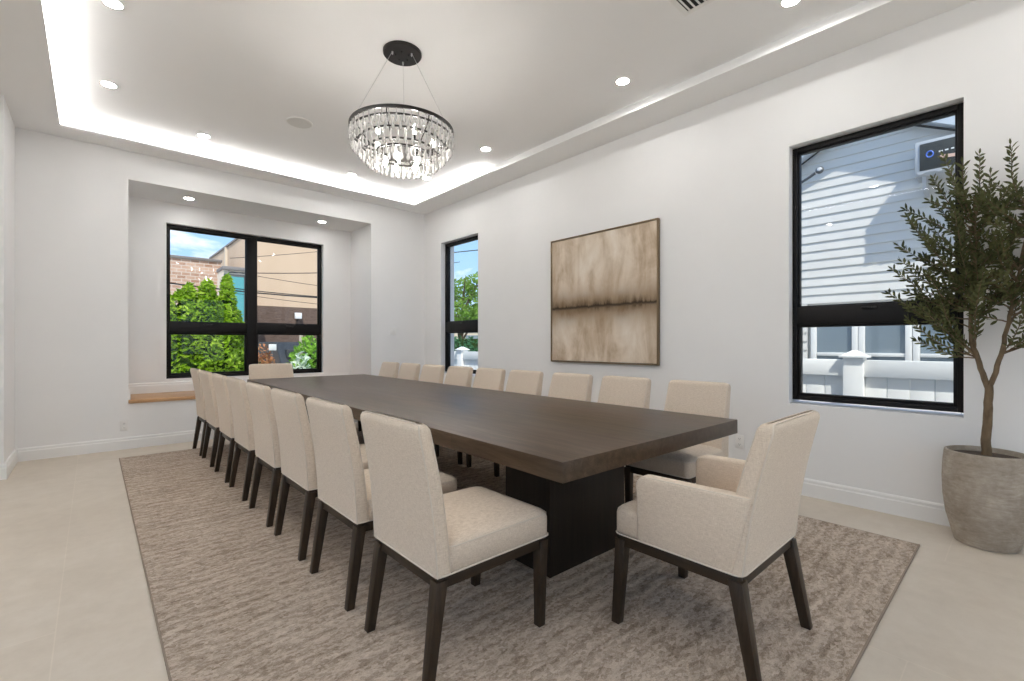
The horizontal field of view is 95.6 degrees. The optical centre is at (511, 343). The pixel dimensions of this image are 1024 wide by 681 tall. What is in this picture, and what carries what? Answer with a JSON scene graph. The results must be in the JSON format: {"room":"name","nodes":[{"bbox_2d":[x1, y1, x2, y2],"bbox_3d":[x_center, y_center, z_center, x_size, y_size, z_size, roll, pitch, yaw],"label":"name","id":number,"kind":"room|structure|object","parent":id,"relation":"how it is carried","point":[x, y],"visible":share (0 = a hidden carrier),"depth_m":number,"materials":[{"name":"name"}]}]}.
{"room":"dining room","nodes":[
{"label":"dining room","id":0,"kind":"room"},
{"bbox_2d":[0,95,14,463],"bbox_3d":[-5.924,-0.675,4.035,2.215,3.750,1.830,0,0,-42],"label":"wall","id":1,"kind":"structure","parent":0,"point":[7,128],"depth_m":4.24,"materials":[{"name":"paint"}]},
{"bbox_2d":[15,127,423,451],"bbox_3d":[-3.603,-0.675,6.672,4.765,3.750,1.026,0,0,-42],"label":"wall","id":2,"kind":"structure","parent":0,"point":[91,220],"depth_m":5.39,"materials":[{"name":"paint"}]},
{"bbox_2d":[120,420,127,430],"bbox_3d":[-4.397,0.935,5.260,0.072,0.116,0.008,0,0,-42],"label":"power outlet","id":3,"kind":"object","parent":2,"relation":"attached to","point":[123,424],"visible":1,"depth_m":5.26,"materials":[{"name":"white plastic"}]},
{"bbox_2d":[128,391,195,403],"bbox_3d":[-3.535,0.665,6.544,2.921,0.040,0.788,0,0,-42],"label":"window seat","id":4,"kind":"object","parent":2,"relation":"attached to","point":[182,395],"visible":0.2,"depth_m":5.64,"materials":[{"name":"brown wood"}]},
{"bbox_2d":[0,419,357,479],"bbox_3d":[-3.739,1.133,5.304,6.760,0.135,0.824,0,0,-42],"label":"baseboard","id":5,"kind":"structure","parent":2,"relation":"attached to","point":[96,446],"depth_m":5.07,"materials":[{"name":"white paint"}]},
{"bbox_2d":[182,197,195,200],"bbox_3d":[-4.164,-1.865,5.982,0.144,0.007,0.144,0,0,-42],"label":"recessed light","id":6,"kind":"object","parent":2,"relation":"in","point":[185,198],"visible":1,"depth_m":5.97,"materials":[{"name":"white"}]},
{"bbox_2d":[128,374,356,399],"bbox_3d":[-3.546,0.578,6.556,2.925,0.135,0.756,0,0,-42],"label":"window sill","id":7,"kind":"structure","parent":2,"relation":"attached to","point":[156,387],"depth_m":6.10,"materials":[{"name":"white paint"}]},
{"bbox_2d":[166,224,321,378],"bbox_3d":[-3.878,-0.564,6.898,2.046,2.072,0.102,0,0,-42],"label":"window","id":8,"kind":"structure","parent":2,"relation":"in","point":[250,329],"depth_m":6.86,"materials":[{"name":"black metal"}]},
{"bbox_2d":[0,0,974,213],"bbox_3d":[-1.116,-2.370,2.415,7.180,0.360,10.680,0,0,-42],"label":"ceiling","id":9,"kind":"structure","parent":0,"point":[531,82],"depth_m":3.87,"materials":[{"name":"paint"}]},
{"bbox_2d":[98,80,118,88],"bbox_3d":[-3.595,-2.305,4.137,0.144,0.007,0.144,0,0,-42],"label":"recessed light","id":10,"kind":"object","parent":9,"relation":"in","point":[107,84],"visible":1,"depth_m":4.13,"materials":[{"name":"white"}]},
{"bbox_2d":[99,0,126,10],"bbox_3d":[-2.707,-2.305,3.147,0.144,0.007,0.144,0,0,-42],"label":"recessed light","id":11,"kind":"object","parent":9,"relation":"in","point":[117,5],"visible":1,"depth_m":3.16,"materials":[{"name":"white plastic"}]},
{"bbox_2d":[196,133,210,138],"bbox_3d":[-3.430,-2.305,5.162,0.144,0.007,0.144,0,0,-42],"label":"recessed light","id":12,"kind":"object","parent":9,"relation":"in","point":[201,135],"visible":1,"depth_m":5.17,"materials":[{"name":"white"}]},
{"bbox_2d":[62,123,408,202],"bbox_3d":[-3.064,-2.217,6.037,4.035,0.008,0.028,0,0,-42],"label":"light strip","id":13,"kind":"object","parent":9,"relation":"attached to","point":[62,123],"visible":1,"depth_m":5.56,"materials":[{"name":"white"}]},
{"bbox_2d":[286,117,312,127],"bbox_3d":[-2.220,-2.305,4.853,0.254,0.010,0.254,0,0,-42],"label":"ceiling speaker","id":14,"kind":"object","parent":9,"relation":"attached to","point":[298,122],"visible":1,"depth_m":4.83,"materials":[{"name":"white plastic"}]},
{"bbox_2d":[346,173,356,176],"bbox_3d":[-2.195,-2.305,6.358,0.144,0.007,0.144,0,0,-42],"label":"recessed light","id":15,"kind":"object","parent":9,"relation":"in","point":[347,174],"visible":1,"depth_m":6.37,"materials":[{"name":"white"}]},
{"bbox_2d":[348,40,453,179],"bbox_3d":[-0.871,-1.843,3.687,0.819,0.933,0.820,0,0,11],"label":"chandelier","id":16,"kind":"object","parent":9,"relation":"hanging from","point":[398,52],"visible":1,"depth_m":3.54,"materials":[{"name":"clear glass"}]},
{"bbox_2d":[480,147,491,151],"bbox_3d":[-0.311,-2.305,5.513,0.144,0.007,0.144,0,0,-42],"label":"recessed light","id":17,"kind":"object","parent":9,"relation":"in","point":[484,149],"visible":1,"depth_m":5.52,"materials":[{"name":"white"}]},
{"bbox_2d":[614,77,630,85],"bbox_3d":[0.974,-2.305,4.087,0.144,0.007,0.144,0,0,-42],"label":"recessed light","id":18,"kind":"object","parent":9,"relation":"in","point":[622,81],"visible":1,"depth_m":4.08,"materials":[{"name":"white"}]},
{"bbox_2d":[668,0,714,16],"bbox_3d":[1.207,-2.305,2.990,0.400,0.010,0.400,0,0,-42],"label":"ceiling vent","id":19,"kind":"object","parent":9,"relation":"in","point":[686,7],"visible":1,"depth_m":3.16,"materials":[{"name":"white plastic"}]},
{"bbox_2d":[779,0,801,8],"bbox_3d":[1.877,-2.305,3.124,0.144,0.007,0.144,0,0,-42],"label":"recessed light","id":20,"kind":"object","parent":9,"relation":"in","point":[784,4],"visible":1,"depth_m":3.15,"materials":[{"name":"white"}]},
{"bbox_2d":[0,422,1023,680],"bbox_3d":[-1.096,1.260,2.392,7.180,0.120,10.620,0,0,-42],"label":"floor","id":21,"kind":"structure","parent":0,"point":[75,601],"depth_m":2.22,"materials":[{"name":"tile"}]},
{"bbox_2d":[119,428,919,680],"bbox_3d":[-0.831,1.194,3.781,3.435,0.010,5.885,0,0,-42],"label":"rug","id":22,"kind":"object","parent":21,"relation":"on","point":[233,599],"visible":0.63,"depth_m":2.08,"materials":[{"name":"brown carpet"}]},
{"bbox_2d":[190,368,207,455],"bbox_3d":[-3.237,0.731,5.269,0.634,0.916,0.502,0,0,-42],"label":"dining chair","id":23,"kind":"object","parent":22,"relation":"on","point":[200,402],"visible":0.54,"depth_m":5.05,"materials":[{"name":"fabric"}]},
{"bbox_2d":[199,370,220,466],"bbox_3d":[-2.842,0.731,4.831,0.634,0.916,0.502,0,0,-42],"label":"dining chair","id":24,"kind":"object","parent":22,"relation":"on","point":[212,417],"visible":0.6,"depth_m":4.54,"materials":[{"name":"fabric"}]},
{"bbox_2d":[212,373,235,482],"bbox_3d":[-2.386,0.731,4.327,0.634,0.916,0.502,0,0,-42],"label":"dining chair","id":25,"kind":"object","parent":22,"relation":"on","point":[226,426],"visible":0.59,"depth_m":4.07,"materials":[{"name":"fabric"}]},
{"bbox_2d":[226,377,255,500],"bbox_3d":[-1.970,0.731,3.866,0.634,0.916,0.502,0,0,-42],"label":"dining chair","id":26,"kind":"object","parent":22,"relation":"on","point":[241,412],"visible":0.59,"depth_m":3.57,"materials":[{"name":"fabric"}]},
{"bbox_2d":[246,382,281,526],"bbox_3d":[-1.525,0.731,3.373,0.634,0.916,0.502,0,0,-42],"label":"dining chair","id":27,"kind":"object","parent":22,"relation":"on","point":[266,439],"visible":0.6,"depth_m":3.09,"materials":[{"name":"fabric"}]},
{"bbox_2d":[249,363,293,378],"bbox_3d":[-3.041,0.730,6.016,0.604,0.917,0.630,0,0,-42],"label":"armchair","id":28,"kind":"object","parent":22,"relation":"on","point":[277,370],"visible":0.19,"depth_m":6.18,"materials":[{"name":"fabric"}]},
{"bbox_2d":[270,388,368,560],"bbox_3d":[-1.102,0.731,2.905,0.634,0.916,0.502,0,0,-42],"label":"dining chair","id":29,"kind":"object","parent":22,"relation":"on","point":[297,454],"visible":0.7,"depth_m":2.63,"materials":[{"name":"fabric"}]},
{"bbox_2d":[358,362,399,431],"bbox_3d":[-1.995,0.731,6.620,0.634,0.916,0.476,0,0,-42],"label":"dining chair","id":30,"kind":"object","parent":22,"relation":"on","point":[388,369],"visible":0.25,"depth_m":6.70,"materials":[{"name":"fabric"}]},
{"bbox_2d":[306,397,456,611],"bbox_3d":[-0.673,0.731,2.430,0.634,0.916,0.502,0,0,-42],"label":"dining chair","id":31,"kind":"object","parent":22,"relation":"on","point":[343,484],"visible":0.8,"depth_m":2.17,"materials":[{"name":"fabric"}]},
{"bbox_2d":[397,363,420,380],"bbox_3d":[-1.610,0.731,6.193,0.634,0.916,0.476,0,0,-42],"label":"dining chair","id":32,"kind":"object","parent":22,"relation":"on","point":[410,371],"visible":0.2,"depth_m":6.30,"materials":[{"name":"fabric"}]},
{"bbox_2d":[419,364,444,383],"bbox_3d":[-1.218,0.731,5.759,0.634,0.916,0.476,0,0,-42],"label":"dining chair","id":33,"kind":"object","parent":22,"relation":"on","point":[432,373],"visible":0.2,"depth_m":5.87,"materials":[{"name":"fabric"}]},
{"bbox_2d":[360,410,547,680],"bbox_3d":[-0.234,0.731,1.944,0.634,0.916,0.502,0,0,-42],"label":"dining chair","id":34,"kind":"object","parent":22,"relation":"on","point":[446,540],"visible":1,"depth_m":1.76,"materials":[{"name":"fabric"}]},
{"bbox_2d":[444,366,472,386],"bbox_3d":[-0.829,0.731,5.328,0.634,0.916,0.476,0,0,-42],"label":"dining chair","id":35,"kind":"object","parent":22,"relation":"on","point":[456,375],"visible":0.19,"depth_m":5.44,"materials":[{"name":"fabric"}]},
{"bbox_2d":[434,368,505,464],"bbox_3d":[-0.447,0.731,4.905,0.634,0.916,0.476,0,0,-42],"label":"dining chair","id":36,"kind":"object","parent":22,"relation":"on","point":[485,378],"visible":0.23,"depth_m":4.99,"materials":[{"name":"fabric"}]},
{"bbox_2d":[247,374,737,577],"bbox_3d":[-0.979,0.818,4.242,1.503,0.742,5.310,0,0,-41],"label":"dining table","id":37,"kind":"object","parent":22,"relation":"on","point":[566,459],"visible":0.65,"depth_m":2.53,"materials":[{"name":"brown wood"}]},
{"bbox_2d":[466,370,543,476],"bbox_3d":[-0.071,0.731,4.490,0.634,0.916,0.476,0,0,-42],"label":"dining chair","id":38,"kind":"object","parent":22,"relation":"on","point":[519,381],"visible":0.27,"depth_m":4.58,"materials":[{"name":"fabric"}]},
{"bbox_2d":[548,372,592,401],"bbox_3d":[0.334,0.731,4.041,0.634,0.916,0.476,0,0,-42],"label":"dining chair","id":39,"kind":"object","parent":22,"relation":"on","point":[574,386],"visible":0.24,"depth_m":4.17,"materials":[{"name":"fabric"}]},
{"bbox_2d":[597,375,650,408],"bbox_3d":[0.719,0.731,3.614,0.634,0.916,0.476,0,0,-42],"label":"dining chair","id":40,"kind":"object","parent":22,"relation":"on","point":[616,390],"visible":0.21,"depth_m":3.74,"materials":[{"name":"fabric"}]},
{"bbox_2d":[624,380,730,502],"bbox_3d":[1.132,0.731,3.158,0.634,0.916,0.476,0,0,-42],"label":"dining chair","id":41,"kind":"object","parent":22,"relation":"on","point":[705,398],"visible":0.48,"depth_m":3.14,"materials":[{"name":"fabric"}]},
{"bbox_2d":[612,410,819,680],"bbox_3d":[0.858,0.730,1.959,0.604,0.917,0.630,0,0,-42],"label":"armchair","id":42,"kind":"object","parent":22,"relation":"on","point":[727,527],"visible":1,"depth_m":1.75,"materials":[{"name":"fabric"}]},
{"bbox_2d":[881,139,1023,553],"bbox_3d":[2.810,-0.009,2.702,0.539,2.419,1.068,0,0,-39],"label":"tree","id":43,"kind":"object","parent":21,"relation":"on","point":[983,485],"visible":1,"depth_m":2.74,"materials":[{"name":"green plant"}]},
{"bbox_2d":[424,0,1023,503],"bbox_3d":[1.496,-0.675,4.774,0.260,3.750,10.680,0,0,-42],"label":"wall","id":44,"kind":"structure","parent":0,"point":[716,176],"depth_m":3.95,"materials":[{"name":"paint"}]},
{"bbox_2d":[445,235,477,373],"bbox_3d":[-0.746,-0.579,7.219,0.110,2.073,0.975,0,0,-42],"label":"window","id":45,"kind":"structure","parent":44,"relation":"in","point":[465,326],"depth_m":7.54,"materials":[{"name":"black metal"}]},
{"bbox_2d":[551,218,659,365],"bbox_3d":[0.970,-0.510,5.127,0.044,1.460,1.444,0,0,-42],"label":"painting","id":46,"kind":"object","parent":44,"relation":"attached to","point":[605,284],"visible":1,"depth_m":5.04,"materials":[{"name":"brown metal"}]},
{"bbox_2d":[735,434,743,448],"bbox_3d":[1.980,0.855,4.038,0.008,0.116,0.072,0,0,-42],"label":"power outlet","id":47,"kind":"object","parent":44,"relation":"attached to","point":[739,439],"visible":1,"depth_m":4.04,"materials":[{"name":"white plastic"}]},
{"bbox_2d":[801,478,949,526],"bbox_3d":[1.669,1.133,4.373,0.020,0.135,9.454,0,0,-42],"label":"baseboard","id":48,"kind":"structure","parent":44,"relation":"attached to","point":[931,512],"depth_m":3.31,"materials":[{"name":"white paint"}]},
{"bbox_2d":[792,102,963,412],"bbox_3d":[2.659,-0.566,3.449,0.110,2.048,1.015,0,0,-42],"label":"window","id":49,"kind":"structure","parent":44,"relation":"in","point":[890,313],"depth_m":3.51,"materials":[{"name":"black metal"}]},
{"label":"outside","id":50,"kind":"structure","parent":0,"visible":0},
{"bbox_2d":[170,282,316,297],"bbox_3d":[-6.487,-1.580,11.659,12.004,0.685,0.034,0,0,-42],"label":"overhead wire","id":51,"kind":"object","parent":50,"point":[170,282],"visible":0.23,"depth_m":11.86,"materials":[{"name":"black"}]},
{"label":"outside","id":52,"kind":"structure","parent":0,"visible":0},
{"bbox_2d":[238,251,316,257],"bbox_3d":[-4.340,-3.033,13.759,7.003,1.889,0.013,0,0,-42],"label":"overhead wire","id":53,"kind":"object","parent":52,"point":[316,251],"visible":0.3,"depth_m":12.16,"materials":[{"name":"black"}]},
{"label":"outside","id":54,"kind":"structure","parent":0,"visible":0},
{"bbox_2d":[229,262,457,273],"bbox_3d":[-4.420,-2.300,13.848,7.003,1.104,0.021,0,0,-42],"label":"overhead wire","id":55,"kind":"object","parent":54,"point":[454,262],"visible":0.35,"depth_m":12.23,"materials":[{"name":"black"}]},
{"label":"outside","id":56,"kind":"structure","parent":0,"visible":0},
{"bbox_2d":[231,271,457,297],"bbox_3d":[-4.501,-1.682,13.937,7.001,0.283,0.013,0,0,-42],"label":"overhead wire","id":57,"kind":"object","parent":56,"point":[231,271],"visible":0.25,"depth_m":12.46,"materials":[{"name":"black"}]},
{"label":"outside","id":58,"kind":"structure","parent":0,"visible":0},
{"bbox_2d":[234,288,455,299],"bbox_3d":[-4.581,-1.441,14.026,7.002,0.254,0.025,0,0,-42],"label":"overhead wire","id":59,"kind":"object","parent":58,"point":[234,288],"visible":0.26,"depth_m":12.54,"materials":[{"name":"black"}]},
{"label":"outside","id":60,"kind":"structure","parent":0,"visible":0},
{"bbox_2d":[236,293,314,303],"bbox_3d":[-4.662,-1.190,14.115,7.001,0.249,0.013,0,0,-42],"label":"overhead wire","id":61,"kind":"object","parent":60,"point":[236,293],"visible":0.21,"depth_m":12.63,"materials":[{"name":"black"}]},
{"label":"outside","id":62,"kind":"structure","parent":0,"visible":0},
{"bbox_3d":[-5.983,2.000,21.545,100.000,0.200,100.000,0,0,-42],"label":"ground","id":63,"kind":"structure","parent":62,"visible":0},
{"bbox_2d":[170,255,221,304],"bbox_3d":[-16.537,-0.750,16.723,9.970,5.300,3.110,0,0,-42],"label":"brick building","id":64,"kind":"structure","parent":63,"relation":"on","point":[183,269],"depth_m":18.26,"materials":[{"name":"brown brick"}]},
{"bbox_2d":[170,273,244,372],"bbox_3d":[-6.966,0.292,7.549,5.032,3.330,1.734,0,0,-42],"label":"hedge","id":65,"kind":"object","parent":63,"relation":"on","point":[211,353],"visible":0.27,"depth_m":8.47,"materials":[{"name":"green plant"}]},
{"bbox_2d":[216,266,244,321],"bbox_3d":[-9.965,-0.380,16.555,0.800,4.560,1.130,0,0,-42],"label":"annex","id":66,"kind":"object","parent":63,"relation":"on","point":[239,278],"visible":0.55,"depth_m":16.27,"materials":[{"name":"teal paint"}]},
{"bbox_2d":[209,239,316,342],"bbox_3d":[-10.400,-1.255,23.013,6.650,6.310,8.200,0,0,-42],"label":"building","id":67,"kind":"structure","parent":63,"relation":"on","point":[269,310],"depth_m":18.77,"materials":[{"name":"paint"}]},
{"bbox_2d":[295,313,301,320],"bbox_3d":[-8.710,-1.067,18.866,0.260,0.345,0.220,0,0,-42],"label":"floodlight","id":68,"kind":"object","parent":67,"relation":"attached to","point":[298,316],"visible":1,"depth_m":18.78,"materials":[{"name":"white plastic"}]},
{"bbox_2d":[258,344,274,363],"bbox_3d":[-5.652,0.970,10.518,0.711,1.947,0.697,0,0,-42],"label":"shrub","id":69,"kind":"object","parent":63,"relation":"on","point":[268,361],"visible":0.16,"depth_m":10.51,"materials":[{"name":"brown plant"}]},
{"bbox_2d":[269,344,275,362],"bbox_3d":[-6.165,0.960,11.944,0.180,1.880,0.032,0,0,-42],"label":"sign","id":70,"kind":"object","parent":63,"relation":"on","point":[271,346],"visible":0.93,"depth_m":11.94,"materials":[{"name":"grey"}]},
{"bbox_2d":[258,342,316,365],"bbox_3d":[-7.152,0.925,15.753,1.930,1.950,4.530,0,0,-42],"label":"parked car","id":71,"kind":"object","parent":63,"relation":"on","point":[283,349],"visible":0.05,"depth_m":14.79,"materials":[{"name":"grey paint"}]},
{"bbox_2d":[291,351,310,368],"bbox_3d":[-4.746,1.060,10.414,0.656,1.777,0.698,0,0,-42],"label":"shrub","id":72,"kind":"object","parent":63,"relation":"on","point":[306,358],"visible":0.14,"depth_m":10.35,"materials":[{"name":"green plant"}]},
{"bbox_2d":[288,335,316,368],"bbox_3d":[-4.899,0.874,11.344,1.230,2.239,1.239,0,0,-42],"label":"shrub","id":73,"kind":"object","parent":63,"relation":"on","point":[312,361],"visible":0.13,"depth_m":11.08,"materials":[{"name":"green plant"}]},
{"bbox_2d":[454,272,477,338],"bbox_3d":[-2.061,-0.774,21.461,3.902,5.362,2.956,0,0,-42],"label":"tree","id":74,"kind":"object","parent":63,"relation":"on","point":[466,311],"visible":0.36,"depth_m":20.86,"materials":[{"name":"green plant"}]},
{"bbox_2d":[454,335,477,351],"bbox_3d":[-1.923,0.771,20.006,6.123,2.258,0.747,0,0,8],"label":"hedge","id":75,"kind":"object","parent":63,"relation":"on","point":[472,344],"visible":0.07,"depth_m":19.83,"materials":[{"name":"green plant"}]},
{"bbox_2d":[454,315,477,338],"bbox_3d":[-1.886,0.100,27.651,7.600,3.600,4.400,0,0,8],"label":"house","id":76,"kind":"structure","parent":63,"relation":"on","point":[474,335],"depth_m":25.67,"materials":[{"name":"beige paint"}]},
{"bbox_2d":[454,347,963,413],"bbox_3d":[1.226,0.985,7.251,0.230,1.830,11.530,0,0,-42],"label":"fence","id":77,"kind":"object","parent":63,"relation":"on","point":[852,375],"visible":0.16,"depth_m":4.60,"materials":[{"name":"plastic"}]},
{"bbox_2d":[802,116,961,413],"bbox_3d":[5.973,-0.390,7.038,5.500,4.580,7.000,0,0,-42],"label":"neighbor house","id":78,"kind":"structure","parent":63,"relation":"on","point":[851,221],"depth_m":5.33,"materials":[{"name":"white"}]},
{"bbox_2d":[802,151,819,164],"bbox_3d":[3.532,-2.175,5.817,0.028,0.728,1.311,0,0,-40],"label":"power cable","id":79,"kind":"object","parent":78,"relation":"on","point":[819,151],"visible":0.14,"depth_m":5.67,"materials":[{"name":"black plastic"}]},
{"bbox_2d":[802,166,823,182],"bbox_3d":[3.555,-1.970,5.704,0.093,0.256,0.523,0,0,-23],"label":"lamp","id":80,"kind":"object","parent":78,"relation":"attached to","point":[819,170],"visible":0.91,"depth_m":5.51,"materials":[{"name":"grey metal"}]},
{"bbox_2d":[915,134,954,197],"bbox_3d":[4.582,-1.810,4.542,0.332,0.520,0.940,0,0,-42],"label":"air conditioner","id":81,"kind":"object","parent":78,"relation":"attached to","point":[927,163],"visible":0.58,"depth_m":4.70,"materials":[{"name":"grey metal"}]},
{"bbox_2d":[920,137,954,170],"bbox_3d":[4.472,-1.900,4.442,0.016,0.270,0.860,0,0,-42],"label":"grille","id":82,"kind":"object","parent":81,"relation":"attached to","point":[929,149],"depth_m":4.66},
{"bbox_2d":[916,125,954,130],"bbox_3d":[4.585,-2.090,4.612,0.063,0.642,1.311,0,0,-39],"label":"power cable","id":83,"kind":"object","parent":78,"relation":"on","point":[924,126],"visible":0.22,"depth_m":4.81,"materials":[{"name":"black plastic"}]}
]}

